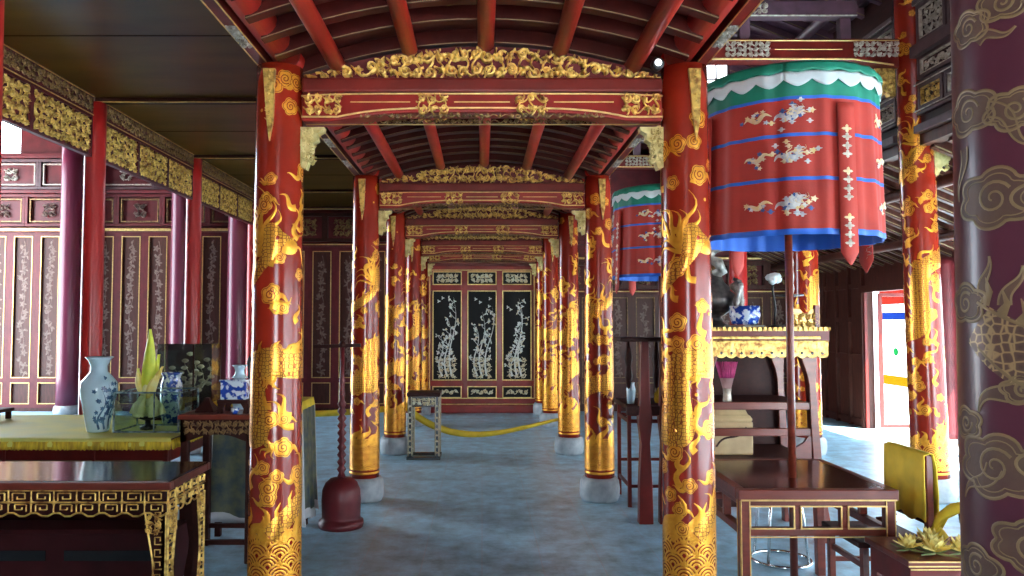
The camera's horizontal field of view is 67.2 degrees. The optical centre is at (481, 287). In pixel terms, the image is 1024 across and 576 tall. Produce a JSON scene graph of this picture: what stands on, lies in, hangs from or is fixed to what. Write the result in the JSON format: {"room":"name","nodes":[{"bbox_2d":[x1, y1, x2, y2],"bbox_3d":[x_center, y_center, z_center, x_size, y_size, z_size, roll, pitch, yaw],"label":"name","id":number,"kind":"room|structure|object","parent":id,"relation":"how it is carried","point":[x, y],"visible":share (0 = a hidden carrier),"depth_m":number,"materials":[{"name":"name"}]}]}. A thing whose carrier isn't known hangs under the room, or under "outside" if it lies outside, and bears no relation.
{"room":"house of worship","nodes":[
{"label":"house of worship","id":0,"kind":"room"},
{"bbox_2d":[4,0,380,209],"bbox_3d":[-2.325,-1.756,5.808,2.450,0.120,15.450,0,-3,0],"label":"ceiling","id":1,"kind":"structure","parent":0,"point":[170,66],"depth_m":6.11,"materials":[{"name":"brown wood"}]},
{"bbox_2d":[0,129,784,292],"bbox_3d":[-1.750,-1.104,13.527,15.500,6.500,0.270,0,-3,0],"label":"wall","id":2,"kind":"structure","parent":0,"point":[30,178],"depth_m":13.51,"materials":[{"name":"red wood"}]},
{"bbox_2d":[0,232,9,406],"bbox_3d":[-8.485,0.583,13.431,0.470,3.120,0.072,0,-3,0],"label":"door","id":3,"kind":"structure","parent":2,"relation":"in","point":[4,236],"depth_m":13.43,"materials":[{"name":"brown wood"}]},
{"bbox_2d":[6,232,36,410],"bbox_3d":[-8.015,0.583,13.431,0.470,3.120,0.072,0,-3,0],"label":"door","id":4,"kind":"structure","parent":2,"relation":"in","point":[23,245],"depth_m":13.42,"materials":[{"name":"brown wood"}]},
{"bbox_2d":[33,232,59,410],"bbox_3d":[-7.545,0.583,13.431,0.470,3.120,0.072,0,-3,0],"label":"door","id":5,"kind":"structure","parent":2,"relation":"in","point":[47,266],"depth_m":13.43,"materials":[{"name":"brown wood"}]},
{"bbox_2d":[102,232,117,377],"bbox_3d":[-6.605,0.583,13.431,0.470,3.120,0.072,0,-3,0],"label":"door","id":6,"kind":"structure","parent":2,"relation":"in","point":[111,238],"depth_m":13.44,"materials":[{"name":"brown wood"}]},
{"bbox_2d":[115,232,144,410],"bbox_3d":[-6.135,0.583,13.431,0.470,3.120,0.072,0,-3,0],"label":"door","id":7,"kind":"structure","parent":2,"relation":"in","point":[130,253],"depth_m":13.43,"materials":[{"name":"brown wood"}]},
{"bbox_2d":[142,232,170,400],"bbox_3d":[-5.665,0.583,13.431,0.470,3.120,0.072,0,-3,0],"label":"door","id":8,"kind":"structure","parent":2,"relation":"in","point":[157,248],"depth_m":13.45,"materials":[{"name":"brown wood"}]},
{"bbox_2d":[200,232,224,378],"bbox_3d":[-4.725,0.583,13.431,0.470,3.120,0.072,0,-3,0],"label":"door","id":9,"kind":"structure","parent":2,"relation":"in","point":[212,288],"depth_m":13.45,"materials":[{"name":"brown wood"}]},
{"bbox_2d":[223,232,227,378],"bbox_3d":[-4.255,0.583,13.431,0.470,3.120,0.072,0,-3,0],"label":"door","id":10,"kind":"structure","parent":2,"relation":"in","point":[226,233],"depth_m":13.41,"materials":[{"name":"brown wood"}]},
{"bbox_2d":[302,247,308,396],"bbox_3d":[-3.265,0.713,13.426,0.470,2.860,0.072,0,-3,0],"label":"door","id":11,"kind":"structure","parent":2,"relation":"in","point":[305,249],"depth_m":13.40,"materials":[{"name":"brown wood"}]},
{"bbox_2d":[307,247,335,410],"bbox_3d":[-2.795,0.713,13.426,0.470,2.860,0.072,0,-3,0],"label":"door","id":12,"kind":"structure","parent":2,"relation":"in","point":[321,265],"depth_m":13.42,"materials":[{"name":"brown wood"}]},
{"bbox_2d":[334,247,351,409],"bbox_3d":[-2.325,0.713,13.426,0.470,2.860,0.072,0,-3,0],"label":"door","id":13,"kind":"structure","parent":2,"relation":"in","point":[343,255],"depth_m":13.43,"materials":[{"name":"brown wood"}]},
{"bbox_2d":[379,247,385,405],"bbox_3d":[-1.855,0.713,13.426,0.470,2.860,0.072,0,-3,0],"label":"door","id":14,"kind":"structure","parent":2,"relation":"in","point":[382,255],"depth_m":13.43,"materials":[{"name":"brown wood"}]},
{"bbox_2d":[428,260,535,412],"bbox_3d":[0.000,0.827,13.281,2.280,2.620,0.230,0,-3,0],"label":"door","id":15,"kind":"structure","parent":2,"relation":"in","point":[482,315],"depth_m":13.26,"materials":[{"name":"black wood"}]},
{"bbox_2d":[579,293,584,410],"bbox_3d":[1.905,1.117,13.408,0.470,2.050,0.072,0,-3,0],"label":"door","id":16,"kind":"structure","parent":2,"relation":"in","point":[581,295],"depth_m":13.39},
{"bbox_2d":[612,293,631,410],"bbox_3d":[2.375,1.117,13.408,0.470,2.050,0.072,0,-3,0],"label":"door","id":17,"kind":"structure","parent":2,"relation":"in","point":[622,302],"depth_m":13.41,"materials":[{"name":"wood"}]},
{"bbox_2d":[632,293,658,397],"bbox_3d":[2.845,1.117,13.408,0.470,2.050,0.072,0,-3,0],"label":"door","id":18,"kind":"structure","parent":2,"relation":"in","point":[645,306],"depth_m":13.41,"materials":[{"name":"wood"}]},
{"bbox_2d":[748,293,766,327],"bbox_3d":[4.725,1.117,13.408,0.470,2.050,0.072,0,-3,0],"label":"door","id":19,"kind":"structure","parent":2,"relation":"in","point":[754,299],"depth_m":13.42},
{"bbox_2d":[767,293,786,410],"bbox_3d":[5.195,1.117,13.408,0.470,2.050,0.072,0,-3,0],"label":"door","id":20,"kind":"structure","parent":2,"relation":"in","point":[780,301],"depth_m":13.43,"materials":[{"name":"wood"}]},
{"bbox_2d":[0,409,959,575],"bbox_3d":[-1.500,1.841,5.424,17.000,0.100,19.000,0,-3,0],"label":"floor","id":21,"kind":"structure","parent":0,"point":[508,504],"depth_m":6.11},
{"bbox_2d":[0,0,4,208],"bbox_3d":[-1.075,0.194,1.443,0.392,2.840,0.392,0,-3,0],"label":"column","id":22,"kind":"structure","parent":21,"relation":"on","point":[2,2],"depth_m":1.52,"materials":[{"name":"wood"}]},
{"bbox_2d":[52,147,82,414],"bbox_3d":[-7.020,-0.197,13.111,0.420,4.650,0.418,0,-3,0],"label":"wall post","id":23,"kind":"object","parent":21,"relation":"on","point":[70,240],"visible":0.97,"depth_m":12.98,"materials":[{"name":"wood"}]},
{"bbox_2d":[78,101,106,414],"bbox_3d":[-3.450,0.101,6.812,0.260,3.500,0.260,0,-3,0],"label":"post","id":24,"kind":"object","parent":21,"relation":"on","point":[93,227],"visible":0.5,"depth_m":6.77,"materials":[{"name":"wood"}]},
{"bbox_2d":[2,43,94,156],"bbox_3d":[-3.450,-1.487,5.421,0.082,0.550,2.740,0,-3,0],"label":"carved frieze","id":25,"kind":"object","parent":24,"relation":"attached to","point":[37,100],"visible":0.98,"depth_m":6.06,"materials":[{"name":"gold metal"}]},
{"bbox_2d":[106,105,193,199],"bbox_3d":[-3.450,-1.371,8.058,0.082,0.550,2.180,0,-3,0],"label":"carved frieze","id":26,"kind":"object","parent":24,"relation":"attached to","point":[133,148],"visible":0.96,"depth_m":7.87,"materials":[{"name":"gold metal"}]},
{"bbox_2d":[0,520,188,575],"bbox_3d":[-3.210,1.598,4.670,2.780,0.320,0.248,0,-3,0],"label":"platform","id":27,"kind":"object","parent":21,"relation":"on","point":[27,547],"visible":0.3,"depth_m":4.56,"materials":[{"name":"wood"}]},
{"bbox_2d":[0,435,202,519],"bbox_3d":[-3.460,1.403,5.589,2.880,0.790,1.250,0,-3,0],"label":"table","id":28,"kind":"object","parent":21,"relation":"on","point":[5,455],"visible":0.03,"depth_m":5.00,"materials":[{"name":"brown wood"}]},
{"bbox_2d":[0,415,202,450],"bbox_3d":[-3.454,1.034,5.581,2.935,0.078,1.297,0,-3,0],"label":"tablecloth","id":29,"kind":"object","parent":28,"relation":"on","point":[23,432],"visible":0.66,"depth_m":5.10,"materials":[{"name":"yellow fabric"}]},
{"bbox_2d":[79,356,117,432],"bbox_3d":[-2.639,0.730,5.303,0.243,0.510,0.242,0,-3,0],"label":"porcelain vase","id":30,"kind":"object","parent":29,"relation":"on","point":[96,390],"visible":0.88,"depth_m":5.23,"materials":[{"name":"ceramic"}]},
{"bbox_2d":[92,376,116,429],"bbox_3d":[-2.564,0.783,5.258,0.072,0.367,0.200,-2,-3,33],"label":"painting","id":31,"kind":"object","parent":30,"relation":"attached to","point":[103,387],"depth_m":5.23},
{"bbox_2d":[129,329,165,429],"bbox_3d":[-2.342,0.639,5.411,0.228,0.700,0.227,0,-3,0],"label":"offering","id":32,"kind":"object","parent":29,"relation":"on","point":[142,409],"visible":0.92,"depth_m":5.39},
{"bbox_2d":[112,387,198,432],"bbox_3d":[-2.280,0.852,5.408,0.452,0.275,0.372,0,-3,0],"label":"glass case","id":33,"kind":"object","parent":29,"relation":"on","point":[189,388],"visible":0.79,"depth_m":5.23,"materials":[{"name":"glass"}]},
{"bbox_2d":[160,372,182,423],"bbox_3d":[-2.310,0.816,5.730,0.160,0.375,0.160,0,-3,0],"label":"jar","id":34,"kind":"object","parent":29,"relation":"on","point":[170,379],"visible":0.87,"depth_m":5.67,"materials":[{"name":"ceramic"}]},
{"bbox_2d":[155,343,220,419],"bbox_3d":[-2.280,0.725,5.996,0.440,0.580,0.225,0,-3,0],"label":"display case","id":35,"kind":"object","parent":29,"relation":"on","point":[177,352],"visible":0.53,"depth_m":6.10,"materials":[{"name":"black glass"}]},
{"bbox_2d":[168,352,214,413],"bbox_3d":[-2.260,0.746,5.993,0.346,0.498,0.180,0,-3,0],"label":"branch","id":36,"kind":"object","parent":35,"relation":"in","point":[187,399],"visible":0.81,"depth_m":5.97,"materials":[{"name":"grey"}]},
{"bbox_2d":[0,461,209,575],"bbox_3d":[-3.100,1.363,4.164,3.052,0.746,0.572,0,-3,0],"label":"table","id":37,"kind":"object","parent":21,"relation":"on","point":[155,489],"visible":1,"depth_m":3.92,"materials":[{"name":"red wood"}]},
{"bbox_2d":[169,193,185,342],"bbox_3d":[-5.130,-0.197,13.111,0.420,4.650,0.418,0,-3,0],"label":"wall post","id":38,"kind":"object","parent":21,"relation":"on","point":[178,207],"visible":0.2,"depth_m":12.96,"materials":[{"name":"wood"}]},
{"bbox_2d":[184,158,201,454],"bbox_3d":[-3.450,0.205,9.170,0.260,3.500,0.260,0,-3,0],"label":"post","id":39,"kind":"object","parent":21,"relation":"on","point":[193,207],"visible":0.43,"depth_m":9.13,"materials":[{"name":"wood"}]},
{"bbox_2d":[202,160,253,224],"bbox_3d":[-3.450,-1.266,10.441,0.082,0.550,2.230,0,-3,0],"label":"carved frieze","id":40,"kind":"object","parent":39,"relation":"attached to","point":[223,193],"visible":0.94,"depth_m":10.33,"materials":[{"name":"gold metal"}]},
{"bbox_2d":[177,407,249,563],"bbox_3d":[-1.710,1.302,5.172,0.501,0.955,0.480,0,-3,0],"label":"side table","id":41,"kind":"object","parent":21,"relation":"on","point":[193,424],"visible":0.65,"depth_m":4.96,"materials":[{"name":"red wood"}]},
{"bbox_2d":[217,378,249,413],"bbox_3d":[-1.620,0.710,5.094,0.200,0.220,0.200,0,-3,0],"label":"square pot","id":42,"kind":"object","parent":41,"relation":"on","point":[232,390],"visible":0.85,"depth_m":5.01,"materials":[{"name":"blue ceramic"}]},
{"bbox_2d":[226,216,247,377],"bbox_3d":[-4.160,-0.197,13.111,0.420,4.650,0.418,0,-3,0],"label":"wall post","id":43,"kind":"object","parent":21,"relation":"on","point":[237,230],"visible":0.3,"depth_m":12.96,"materials":[{"name":"wood"}]},
{"bbox_2d":[245,201,253,375],"bbox_3d":[-3.450,0.311,11.578,0.260,3.500,0.260,0,-3,0],"label":"post","id":44,"kind":"object","parent":21,"relation":"on","point":[250,227],"visible":0.23,"depth_m":11.51,"materials":[{"name":"wood"}]},
{"bbox_2d":[214,518,307,536],"bbox_3d":[-1.637,1.326,5.767,0.635,0.960,0.400,0,-3,0],"label":"stand","id":45,"kind":"object","parent":21,"relation":"on","point":[217,531],"visible":0.16,"depth_m":5.57,"materials":[{"name":"brown wood"}]},
{"bbox_2d":[211,397,318,527],"bbox_3d":[-1.627,1.281,5.757,0.743,0.888,0.500,0,-3,0],"label":"drape","id":46,"kind":"object","parent":45,"relation":"hanging from","point":[228,452],"visible":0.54,"depth_m":5.55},
{"bbox_2d":[247,62,325,575],"bbox_3d":[-1.022,0.301,3.870,0.360,2.840,0.360,-3,-4,45],"label":"column","id":47,"kind":"structure","parent":21,"relation":"on","point":[284,148],"depth_m":3.78,"materials":[{"name":"gold metal"}]},
{"bbox_2d":[313,340,363,531],"bbox_3d":[-1.070,1.105,5.877,0.339,1.410,0.339,-3,-4,45],"label":"stand","id":48,"kind":"object","parent":21,"relation":"on","point":[341,494],"visible":1,"depth_m":5.77,"materials":[{"name":"brown wood"}]},
{"bbox_2d":[348,175,392,503],"bbox_3d":[-1.022,0.430,6.798,0.360,2.840,0.360,-3,-4,45],"label":"column","id":49,"kind":"structure","parent":21,"relation":"on","point":[368,224],"depth_m":6.70,"materials":[{"name":"gold metal"}]},
{"bbox_2d":[379,183,584,209],"bbox_3d":[0.000,-0.811,6.853,1.811,0.224,0.196,0,-3,0],"label":"cross beam","id":50,"kind":"structure","parent":49,"relation":"attached to","point":[392,196],"depth_m":6.79,"materials":[{"name":"red wood"}]},
{"bbox_2d":[380,164,583,182],"bbox_3d":[0.000,-1.012,6.861,1.812,0.180,0.115,0,-3,0],"label":"carved crest","id":51,"kind":"object","parent":50,"relation":"on","point":[471,173],"visible":0.98,"depth_m":6.84,"materials":[{"name":"gold metal"}]},
{"bbox_2d":[380,213,414,455],"bbox_3d":[-1.022,0.534,9.155,0.360,2.840,0.360,-3,-4,45],"label":"column","id":52,"kind":"structure","parent":21,"relation":"on","point":[393,442],"depth_m":9.05,"materials":[{"name":"gold metal"}]},
{"bbox_2d":[406,402,557,436],"bbox_3d":[0.000,1.554,9.106,1.812,0.423,0.016,0,-3,0],"label":"ribbon","id":53,"kind":"object","parent":52,"relation":"attached to","point":[418,417],"visible":0.91,"depth_m":9.10,"materials":[{"name":"fabric"}]},
{"bbox_2d":[406,238,428,426],"bbox_3d":[-1.022,0.641,11.563,0.360,2.840,0.360,-3,-4,45],"label":"column","id":54,"kind":"structure","parent":21,"relation":"on","point":[415,263],"depth_m":11.47,"materials":[{"name":"gold metal"}]},
{"bbox_2d":[422,240,541,255],"bbox_3d":[0.000,-0.601,11.618,1.811,0.224,0.196,0,-3,0],"label":"cross beam","id":55,"kind":"structure","parent":54,"relation":"attached to","point":[429,247],"depth_m":11.55,"materials":[{"name":"red wood"}]},
{"bbox_2d":[422,235,541,239],"bbox_3d":[0.000,-0.801,11.627,1.812,0.180,0.115,0,-3,0],"label":"carved crest","id":56,"kind":"object","parent":55,"relation":"on","point":[487,237],"visible":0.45,"depth_m":11.60,"materials":[{"name":"gold metal"}]},
{"bbox_2d":[406,390,441,459],"bbox_3d":[-0.660,1.567,8.850,0.380,0.750,0.360,0,-3,0],"label":"stand","id":57,"kind":"object","parent":21,"relation":"on","point":[416,398],"visible":1,"depth_m":8.69,"materials":[{"name":"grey wood"}]},
{"bbox_2d":[421,245,434,414],"bbox_3d":[-1.022,0.703,12.982,0.360,2.840,0.360,-3,-4,45],"label":"column","id":58,"kind":"structure","parent":21,"relation":"on","point":[426,272],"depth_m":12.89,"materials":[{"name":"gold metal"}]},
{"bbox_2d":[428,253,535,262],"bbox_3d":[0.000,-0.538,13.036,1.811,0.224,0.196,0,-3,0],"label":"cross beam","id":59,"kind":"structure","parent":58,"relation":"attached to","point":[432,259],"depth_m":12.97,"materials":[{"name":"red wood"}]},
{"bbox_2d":[529,245,542,414],"bbox_3d":[1.022,0.703,12.982,0.360,2.840,0.360,-3,-4,45],"label":"column","id":60,"kind":"structure","parent":21,"relation":"on","point":[537,406],"depth_m":12.88,"materials":[{"name":"gold metal"}]},
{"bbox_2d":[535,238,557,426],"bbox_3d":[1.022,0.641,11.563,0.360,2.840,0.360,-3,-4,45],"label":"column","id":61,"kind":"structure","parent":21,"relation":"on","point":[548,262],"depth_m":11.46,"materials":[{"name":"gold metal"}]},
{"bbox_2d":[549,213,583,455],"bbox_3d":[1.022,0.534,9.155,0.360,2.840,0.360,3,-4,-45],"label":"column","id":62,"kind":"structure","parent":21,"relation":"on","point":[568,442],"depth_m":9.05,"materials":[{"name":"gold metal"}]},
{"bbox_2d":[406,219,557,237],"bbox_3d":[0.000,-0.707,9.210,1.811,0.224,0.196,0,-3,0],"label":"cross beam","id":63,"kind":"structure","parent":62,"relation":"attached to","point":[415,228],"depth_m":9.14,"materials":[{"name":"red wood"}]},
{"bbox_2d":[406,205,557,218],"bbox_3d":[0.000,-0.908,9.219,1.812,0.180,0.115,0,-3,0],"label":"carved crest","id":64,"kind":"object","parent":63,"relation":"on","point":[489,212],"visible":0.97,"depth_m":9.20,"materials":[{"name":"gold metal"}]},
{"bbox_2d":[571,175,619,503],"bbox_3d":[1.022,0.430,6.798,0.360,2.840,0.360,-3,-4,45],"label":"column","id":65,"kind":"structure","parent":21,"relation":"on","point":[599,484],"depth_m":6.70,"materials":[{"name":"gold metal"}]},
{"bbox_2d":[611,183,661,336],"bbox_3d":[1.793,0.433,7.739,0.977,2.917,0.986,-1,-3,14],"label":"parasol","id":66,"kind":"object","parent":21,"relation":"on","point":[636,219],"visible":0.46,"depth_m":7.44,"materials":[{"name":"red fabric"}]},
{"bbox_2d":[612,189,660,280],"bbox_3d":[1.790,-0.529,7.781,0.978,0.875,0.985,-1,-3,14],"label":"curtain","id":67,"kind":"object","parent":66,"relation":"hanging from","point":[636,219],"depth_m":7.43,"materials":[{"name":"fabric"}]},
{"bbox_2d":[614,398,658,506],"bbox_3d":[1.475,1.418,6.719,0.540,0.860,0.550,0,-3,0],"label":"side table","id":68,"kind":"object","parent":21,"relation":"on","point":[620,402],"visible":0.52,"depth_m":6.61,"materials":[{"name":"brown wood"}]},
{"bbox_2d":[614,337,662,523],"bbox_3d":[1.278,1.101,6.017,0.435,1.430,0.320,0,-3,0],"label":"rack","id":69,"kind":"object","parent":21,"relation":"on","point":[644,411],"visible":0.64,"depth_m":5.94,"materials":[{"name":"brown wood"}]},
{"bbox_2d":[638,62,716,575],"bbox_3d":[1.022,0.301,3.870,0.360,2.840,0.360,-3,-4,45],"label":"column","id":70,"kind":"structure","parent":21,"relation":"on","point":[679,148],"depth_m":3.78,"materials":[{"name":"gold metal"}]},
{"bbox_2d":[301,78,662,126],"bbox_3d":[0.000,-0.941,3.925,1.811,0.224,0.196,0,-3,0],"label":"cross beam","id":71,"kind":"structure","parent":70,"relation":"attached to","point":[326,102],"depth_m":3.86,"materials":[{"name":"red wood"}]},
{"bbox_2d":[303,46,660,77],"bbox_3d":[0.000,-1.141,3.934,1.812,0.180,0.115,0,-3,0],"label":"carved crest","id":72,"kind":"object","parent":71,"relation":"on","point":[453,62],"visible":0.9,"depth_m":3.91,"materials":[{"name":"gold metal"}]},
{"bbox_2d":[729,251,747,324],"bbox_3d":[3.860,-0.288,11.604,0.350,4.700,0.350,0,-3,0],"label":"column","id":73,"kind":"structure","parent":21,"relation":"on","point":[743,275],"depth_m":11.51,"materials":[{"name":"wood"}]},
{"bbox_2d":[616,138,654,169],"bbox_3d":[2.439,-1.927,11.676,2.538,0.860,0.197,0,-3,0],"label":"beam","id":74,"kind":"structure","parent":73,"relation":"attached to","point":[636,161],"depth_m":11.60,"materials":[{"name":"wood"}]},
{"bbox_2d":[712,327,830,543],"bbox_3d":[1.960,1.047,5.737,0.988,1.514,0.784,0,-3,0],"label":"altar table","id":75,"kind":"object","parent":21,"relation":"on","point":[757,388],"visible":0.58,"depth_m":5.44,"materials":[{"name":"brown wood"}]},
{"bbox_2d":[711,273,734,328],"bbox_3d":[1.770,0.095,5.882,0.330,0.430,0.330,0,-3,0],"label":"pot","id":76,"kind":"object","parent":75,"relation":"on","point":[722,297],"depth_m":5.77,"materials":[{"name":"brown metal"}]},
{"bbox_2d":[715,361,737,401],"bbox_3d":[1.752,0.674,5.519,0.165,0.291,0.097,0,-3,0],"label":"vase","id":77,"kind":"object","parent":75,"relation":"on","point":[726,376],"visible":0.99,"depth_m":5.50,"materials":[{"name":"pink ceramic"}]},
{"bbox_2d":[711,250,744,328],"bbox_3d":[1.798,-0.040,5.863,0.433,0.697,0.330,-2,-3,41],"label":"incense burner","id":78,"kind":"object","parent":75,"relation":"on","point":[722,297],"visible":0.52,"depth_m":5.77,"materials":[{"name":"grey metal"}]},
{"bbox_2d":[714,410,752,454],"bbox_3d":[1.798,1.042,5.680,0.324,0.340,0.308,0,-3,0],"label":"offering box","id":79,"kind":"object","parent":75,"relation":"on","point":[724,445],"visible":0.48,"depth_m":5.56,"materials":[{"name":"beige wood"}]},
{"bbox_2d":[725,306,764,328],"bbox_3d":[1.885,0.211,5.526,0.280,0.165,0.280,0,-3,0],"label":"porcelain bowl","id":80,"kind":"object","parent":75,"relation":"on","point":[740,316],"visible":0.88,"depth_m":5.44,"materials":[{"name":"blue ceramic"}]},
{"bbox_2d":[714,395,804,401],"bbox_3d":[1.950,0.841,5.784,0.780,0.020,0.610,0,-3,0],"label":"shelf","id":81,"kind":"object","parent":75,"relation":"attached to","point":[717,398],"depth_m":5.79,"materials":[{"name":"brown wood"}]},
{"bbox_2d":[715,444,812,458],"bbox_3d":[1.950,1.232,5.746,0.780,0.035,0.650,0,-3,0],"label":"shelf","id":82,"kind":"object","parent":75,"relation":"attached to","point":[760,451],"depth_m":5.58,"materials":[{"name":"brown wood"}]},
{"bbox_2d":[794,305,819,327],"bbox_3d":[2.311,0.208,5.510,0.220,0.170,0.047,0,-3,-3],"label":"screen","id":83,"kind":"object","parent":75,"relation":"on","point":[812,318],"visible":0.86,"depth_m":5.51,"materials":[{"name":"gold metal"}]},
{"bbox_2d":[751,507,813,569],"bbox_3d":[1.940,1.539,5.007,0.392,0.464,0.392,0,-3,0],"label":"bar stool","id":84,"kind":"object","parent":21,"relation":"on","point":[768,550],"visible":0.48,"depth_m":4.90,"materials":[{"name":"silver metal"}]},
{"bbox_2d":[707,60,885,575],"bbox_3d":[1.698,0.280,4.263,0.977,2.917,0.986,-1,-3,23],"label":"parasol","id":85,"kind":"object","parent":21,"relation":"on","point":[796,161],"visible":0.84,"depth_m":3.91,"materials":[{"name":"red fabric"}]},
{"bbox_2d":[708,68,885,251],"bbox_3d":[1.695,-0.683,4.306,0.978,0.875,0.985,-1,-3,23],"label":"curtain","id":86,"kind":"object","parent":85,"relation":"hanging from","point":[796,161],"depth_m":3.90,"materials":[{"name":"fabric"}]},
{"bbox_2d":[715,459,898,575],"bbox_3d":[1.705,1.392,4.326,0.814,0.701,0.897,0,-3,0],"label":"square table","id":87,"kind":"object","parent":21,"relation":"on","point":[819,484],"visible":0.81,"depth_m":3.92,"materials":[{"name":"red wood"}]},
{"bbox_2d":[793,250,826,455],"bbox_3d":[3.860,-0.395,9.196,0.406,4.700,0.406,-2,-3,38],"label":"column","id":88,"kind":"structure","parent":21,"relation":"on","point":[806,265],"depth_m":9.05,"materials":[{"name":"gold metal"}]},
{"bbox_2d":[821,455,933,575],"bbox_3d":[2.138,1.306,4.186,0.395,0.860,0.440,0,-3,0],"label":"wooden chair","id":89,"kind":"object","parent":21,"relation":"on","point":[862,561],"visible":0.41,"depth_m":4.04,"materials":[{"name":"brown wood"}]},
{"bbox_2d":[884,441,938,521],"bbox_3d":[2.313,1.056,4.168,0.090,0.387,0.402,0,-3,0],"label":"cloth cover","id":90,"kind":"object","parent":89,"relation":"on","point":[904,466],"visible":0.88,"depth_m":4.11,"materials":[{"name":"fabric"}]},
{"bbox_2d":[865,537,960,575],"bbox_3d":[2.220,1.472,3.637,0.620,0.480,0.403,0,-3,0],"label":"table","id":91,"kind":"object","parent":21,"relation":"on","point":[886,560],"visible":0.56,"depth_m":3.55,"materials":[{"name":"red wood"}]},
{"bbox_2d":[915,534,958,557],"bbox_3d":[2.088,1.179,3.551,0.156,0.086,0.156,-1,-3,16],"label":"flower","id":92,"kind":"object","parent":91,"relation":"on","point":[934,545],"visible":0.99,"depth_m":3.54,"materials":[{"name":"gold plant"}]},
{"bbox_2d":[930,502,959,539],"bbox_3d":[2.293,1.128,3.728,0.116,0.215,0.269,2,-3,-40],"label":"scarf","id":93,"kind":"object","parent":91,"relation":"on","point":[940,519],"visible":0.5,"depth_m":3.75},
{"bbox_2d":[892,0,958,503],"bbox_3d":[3.888,-0.498,6.839,0.406,4.700,0.406,-1,-3,0],"label":"column","id":94,"kind":"structure","parent":21,"relation":"on","point":[924,332],"depth_m":6.72,"materials":[{"name":"gold metal"}]},
{"bbox_2d":[708,1,899,97],"bbox_3d":[2.439,-2.137,6.911,2.538,0.860,0.197,0,-3,0],"label":"beam","id":95,"kind":"structure","parent":94,"relation":"attached to","point":[882,55],"depth_m":6.84,"materials":[{"name":"red wood"}]},
{"bbox_2d":[940,257,958,457],"bbox_3d":[5.430,0.799,9.024,0.350,2.300,0.350,0,-3,0],"label":"column","id":96,"kind":"structure","parent":21,"relation":"on","point":[947,268],"depth_m":8.91,"materials":[{"name":"wood"}]},
{"bbox_2d":[950,0,1023,575],"bbox_3d":[1.056,0.194,1.443,0.392,2.840,0.392,0,-3,0],"label":"column","id":97,"kind":"structure","parent":21,"relation":"on","point":[987,36],"depth_m":1.40,"materials":[{"name":"wood"}]},
{"bbox_2d":[200,0,763,72],"bbox_3d":[0.000,-1.298,2.725,2.316,0.306,2.430,0,-3,0],"label":"ceiling","id":98,"kind":"structure","parent":0,"point":[266,30],"depth_m":3.52,"materials":[{"name":"red wood"}]},
{"bbox_2d":[272,24,691,179],"bbox_3d":[0.000,-1.180,5.402,2.316,0.306,2.930,0,-3,0],"label":"ceiling","id":99,"kind":"structure","parent":0,"point":[368,149],"depth_m":5.68,"materials":[{"name":"red wood"}]},
{"bbox_2d":[361,153,602,215],"bbox_3d":[0.000,-1.063,8.045,2.316,0.306,2.360,0,-3,0],"label":"vault","id":100,"kind":"object","parent":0,"point":[457,159],"visible":0.01,"depth_m":6.97,"materials":[{"name":"red wood"}]},
{"bbox_2d":[730,0,881,73],"bbox_3d":[2.505,-3.320,7.879,2.944,1.332,11.450,0,-3,0],"label":"ceiling","id":101,"kind":"structure","parent":0,"point":[758,29],"depth_m":8.44,"materials":[{"name":"brown wood"}]},
{"bbox_2d":[747,137,954,273],"bbox_3d":[5.105,-0.674,8.963,2.425,1.141,9.050,0,-3,0],"label":"ceiling","id":102,"kind":"structure","parent":0,"point":[889,251],"depth_m":8.74,"materials":[{"name":"brown wood"}]},
{"bbox_2d":[819,251,953,427],"bbox_3d":[5.650,0.460,4.759,0.180,2.600,17.550,0,-3,0],"label":"wall","id":103,"kind":"structure","parent":0,"point":[840,293],"depth_m":11.71,"materials":[{"name":"wood"}]},
{"bbox_2d":[863,293,869,428],"bbox_3d":[5.610,1.014,10.491,0.040,2.000,1.550,0,-3,0],"label":"trim","id":104,"kind":"structure","parent":103,"relation":"attached to","point":[865,329],"depth_m":11.23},
{"bbox_2d":[877,293,908,427],"bbox_3d":[6.135,1.049,11.175,0.770,1.950,0.060,0,-3,0],"label":"door frame","id":105,"kind":"structure","parent":103,"relation":"in","point":[879,295],"depth_m":11.16,"materials":[{"name":"wood"}]},
{"bbox_3d":[3.860,-2.889,4.857,0.100,3.300,17.450,0,-3,0],"label":"wall","id":106,"kind":"structure","parent":0,"visible":0},
{"bbox_2d":[828,0,897,150],"bbox_3d":[3.815,-2.063,8.089,0.150,1.565,2.030,0,-3,0],"label":"frieze","id":107,"kind":"object","parent":106,"relation":"attached to","point":[877,23],"visible":0.08,"depth_m":7.32,"materials":[{"name":"brown wood"}]},
{"bbox_2d":[882,121,951,164],"bbox_3d":[3.895,-1.210,8.762,0.130,0.110,9.500,0,-3,0],"label":"trim","id":108,"kind":"structure","parent":106,"relation":"attached to","point":[940,134],"depth_m":6.61,"materials":[{"name":"wood"}]},
{"bbox_2d":[909,0,951,133],"bbox_3d":[3.815,-2.182,5.399,0.150,1.565,2.695,0,-3,0],"label":"frieze","id":109,"kind":"object","parent":106,"relation":"attached to","point":[932,48],"visible":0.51,"depth_m":6.49,"materials":[{"name":"brown wood"}]},
{"label":"outside","id":110,"kind":"structure","parent":0,"visible":0},
{"bbox_2d":[875,391,908,416],"bbox_3d":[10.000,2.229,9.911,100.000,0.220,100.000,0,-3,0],"label":"ground","id":111,"kind":"structure","parent":110,"point":[892,407],"depth_m":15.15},
{"bbox_2d":[873,292,878,390],"bbox_3d":[9.700,0.380,5.989,0.200,3.130,28.000,0,-3,0],"label":"wall","id":112,"kind":"structure","parent":111,"relation":"on","point":[875,316],"depth_m":18.74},
{"bbox_2d":[879,290,907,411],"bbox_3d":[7.394,1.160,13.682,0.072,2.250,1.100,0,-3,0],"label":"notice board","id":113,"kind":"object","parent":111,"relation":"on","point":[893,313],"visible":0.59,"depth_m":13.76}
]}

